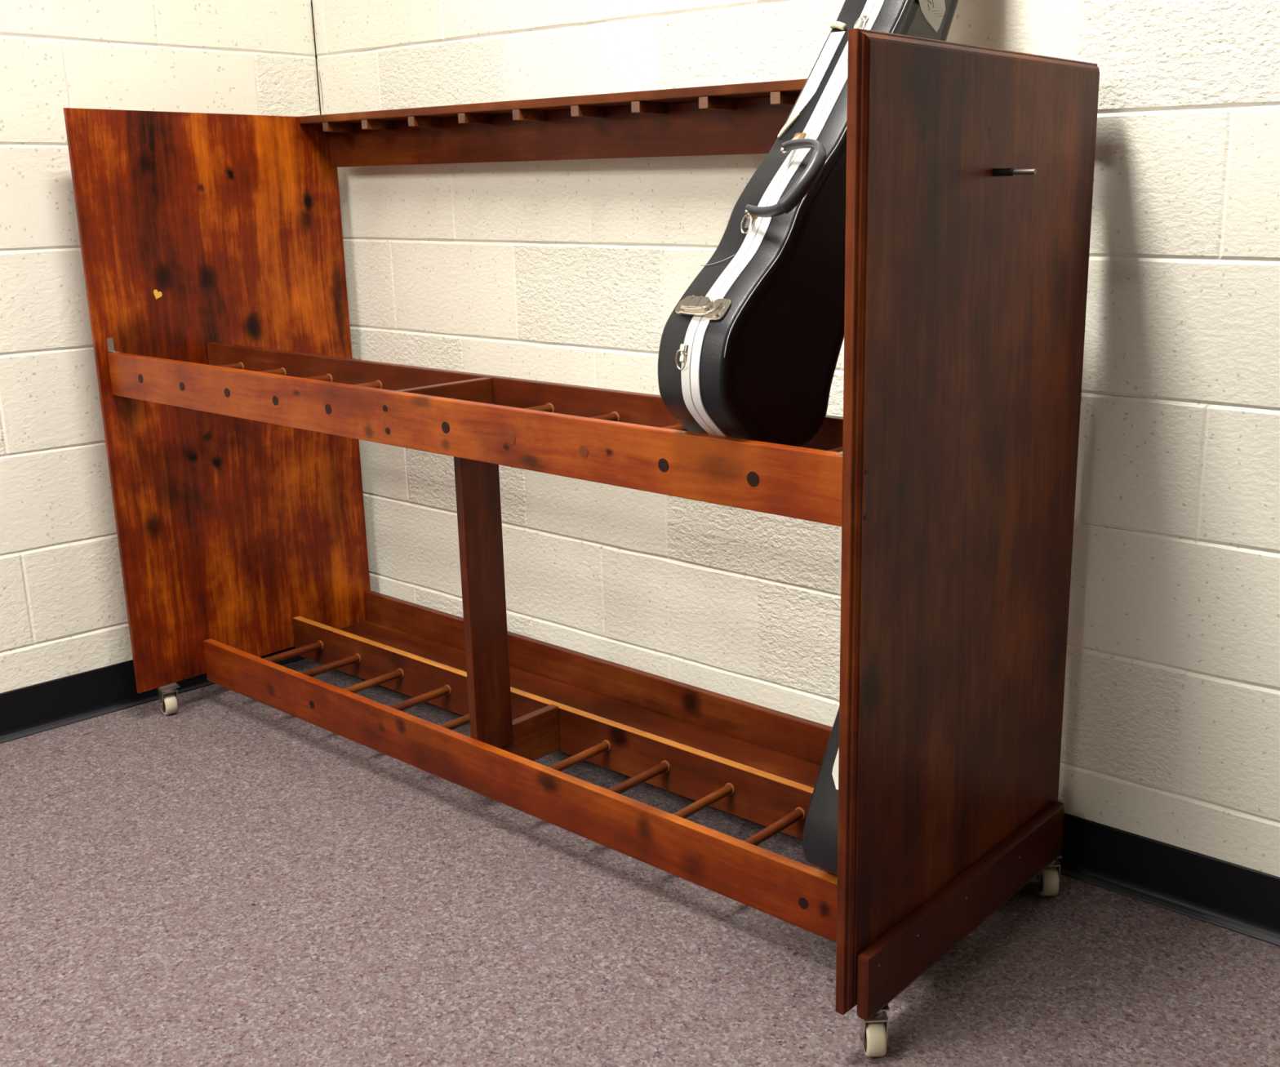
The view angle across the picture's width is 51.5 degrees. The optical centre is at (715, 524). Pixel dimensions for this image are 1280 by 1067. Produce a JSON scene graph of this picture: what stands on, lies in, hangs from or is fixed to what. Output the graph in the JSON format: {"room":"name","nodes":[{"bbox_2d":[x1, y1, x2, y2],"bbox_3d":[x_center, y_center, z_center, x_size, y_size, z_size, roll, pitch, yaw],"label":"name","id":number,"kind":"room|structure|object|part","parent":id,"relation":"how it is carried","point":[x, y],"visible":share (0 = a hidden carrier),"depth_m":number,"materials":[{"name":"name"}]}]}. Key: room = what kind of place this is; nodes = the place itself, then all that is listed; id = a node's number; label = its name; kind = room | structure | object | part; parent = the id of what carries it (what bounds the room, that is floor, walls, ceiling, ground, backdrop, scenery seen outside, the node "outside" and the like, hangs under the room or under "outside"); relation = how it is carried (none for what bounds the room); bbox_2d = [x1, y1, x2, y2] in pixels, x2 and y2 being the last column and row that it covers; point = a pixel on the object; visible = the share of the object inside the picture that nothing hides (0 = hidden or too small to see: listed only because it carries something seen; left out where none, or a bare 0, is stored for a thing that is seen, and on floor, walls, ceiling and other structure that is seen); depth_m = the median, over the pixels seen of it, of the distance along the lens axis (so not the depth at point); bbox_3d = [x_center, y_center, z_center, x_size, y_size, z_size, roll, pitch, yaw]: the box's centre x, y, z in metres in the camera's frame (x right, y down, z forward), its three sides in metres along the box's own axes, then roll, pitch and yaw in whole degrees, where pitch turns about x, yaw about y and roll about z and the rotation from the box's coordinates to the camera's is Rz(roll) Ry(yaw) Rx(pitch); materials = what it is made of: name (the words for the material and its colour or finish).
{"room":"music room","nodes":[
{"label":"music room","id":0,"kind":"room"},
{"bbox_2d":[0,0,319,693],"bbox_3d":[-2.900,-0.452,1.071,0.006,2.620,5.700,13,20,43],"label":"wall","id":1,"kind":"structure","parent":0,"point":[160,55],"depth_m":2.74,"materials":[{"name":"white brick"}]},
{"bbox_2d":[0,646,306,743],"bbox_3d":[-2.843,0.760,1.409,0.018,0.102,5.602,13,20,43],"label":"baseboard","id":2,"kind":"structure","parent":1,"relation":"attached to","point":[38,708],"depth_m":2.86,"materials":[{"name":"black rubber"}]},
{"bbox_2d":[0,631,1279,1066],"bbox_3d":[-0.910,1.200,-0.103,5.900,0.050,5.620,11,18,38],"label":"floor","id":3,"kind":"structure","parent":0,"point":[393,922],"depth_m":2.00,"materials":[{"name":"carpet"}]},
{"bbox_2d":[62,28,1099,1056],"bbox_3d":[-0.339,-0.105,2.336,1.919,1.266,0.600,11,18,38],"label":"rack","id":4,"kind":"object","parent":3,"relation":"on","point":[236,403],"visible":0.99,"depth_m":2.10,"materials":[{"name":"brown wood"}]},
{"bbox_3d":[-1.048,-0.278,2.898,0.016,1.192,0.600,11,18,38],"label":"panel","id":5,"kind":"part","parent":4,"relation":"part of","materials":[{"name":"brown wood"}]},
{"bbox_3d":[-0.524,-0.172,2.115,1.790,0.086,0.019,11,18,38],"label":"rail","id":6,"kind":"part","parent":4,"relation":"part of","materials":[{"name":"brown wood"}]},
{"bbox_3d":[-0.410,0.087,2.334,0.019,0.665,0.084,11,18,38],"label":"post","id":7,"kind":"part","parent":4,"relation":"part of","materials":[{"name":"brown wood"}]},
{"bbox_3d":[-0.432,0.432,2.374,1.790,0.093,0.019,11,18,38],"label":"rail","id":8,"kind":"part","parent":4,"relation":"part of","materials":[{"name":"brown wood"}]},
{"bbox_3d":[-0.387,-0.213,2.275,1.790,0.085,0.019,11,18,38],"label":"rail","id":9,"kind":"part","parent":4,"relation":"part of","materials":[{"name":"brown wood"}]},
{"bbox_3d":[-0.289,0.393,2.542,1.790,0.090,0.019,11,18,38],"label":"rail","id":10,"kind":"part","parent":4,"relation":"part of","materials":[{"name":"brown wood"}]},
{"bbox_2d":[338,620,820,787],"bbox_3d":[-0.224,0.395,2.623,1.790,0.018,0.184,11,18,38],"label":"rail","id":11,"kind":"object","parent":4,"relation":"attached to","point":[788,762],"depth_m":2.67,"materials":[{"name":"brown wood"}]},
{"bbox_2d":[657,0,958,447],"bbox_3d":[0.180,-0.549,1.785,0.152,0.861,0.650,11,18,38],"label":"instrument case","id":12,"kind":"object","parent":4,"relation":"in","point":[750,350],"visible":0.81,"depth_m":1.70,"materials":[{"name":"black plastic"}]},
{"bbox_3d":[0.044,-0.399,1.698,0.022,0.015,0.031,11,18,38],"label":"handle post","id":13,"kind":"part","parent":12,"relation":"part of","materials":[{"name":"silver metal"}]},
{"bbox_3d":[0.097,-0.437,1.668,0.096,0.097,0.102,11,18,38],"label":"handle","id":14,"kind":"part","parent":12,"relation":"part of","materials":[{"name":"black plastic"}]},
{"bbox_3d":[0.099,-0.501,1.738,0.019,0.027,0.060,9,17,33],"label":"handle post","id":15,"kind":"part","parent":12,"relation":"part of","materials":[{"name":"silver metal"}]},
{"bbox_2d":[802,707,839,876],"bbox_3d":[0.303,0.062,1.888,0.119,0.925,0.450,11,18,38],"label":"instrument case","id":16,"kind":"object","parent":4,"relation":"in","point":[820,838],"visible":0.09,"depth_m":1.83,"materials":[{"name":"black plastic"}]},
{"bbox_3d":[0.348,-0.008,1.773,0.022,1.192,0.600,11,18,38],"label":"panel","id":17,"kind":"part","parent":4,"relation":"part of","materials":[{"name":"brown wood"}]},
{"bbox_2d":[311,0,1279,876],"bbox_3d":[1.107,-0.594,1.447,5.200,2.620,0.008,11,18,38],"label":"wall","id":18,"kind":"structure","parent":0,"point":[1183,297],"depth_m":2.36,"materials":[{"name":"white brick"}]},
{"bbox_2d":[1057,813,1279,946],"bbox_3d":[1.115,0.628,1.750,5.200,0.102,0.018,11,18,38],"label":"baseboard","id":19,"kind":"structure","parent":18,"relation":"attached to","point":[1234,897],"depth_m":2.07,"materials":[{"name":"black rubber"}]}
]}

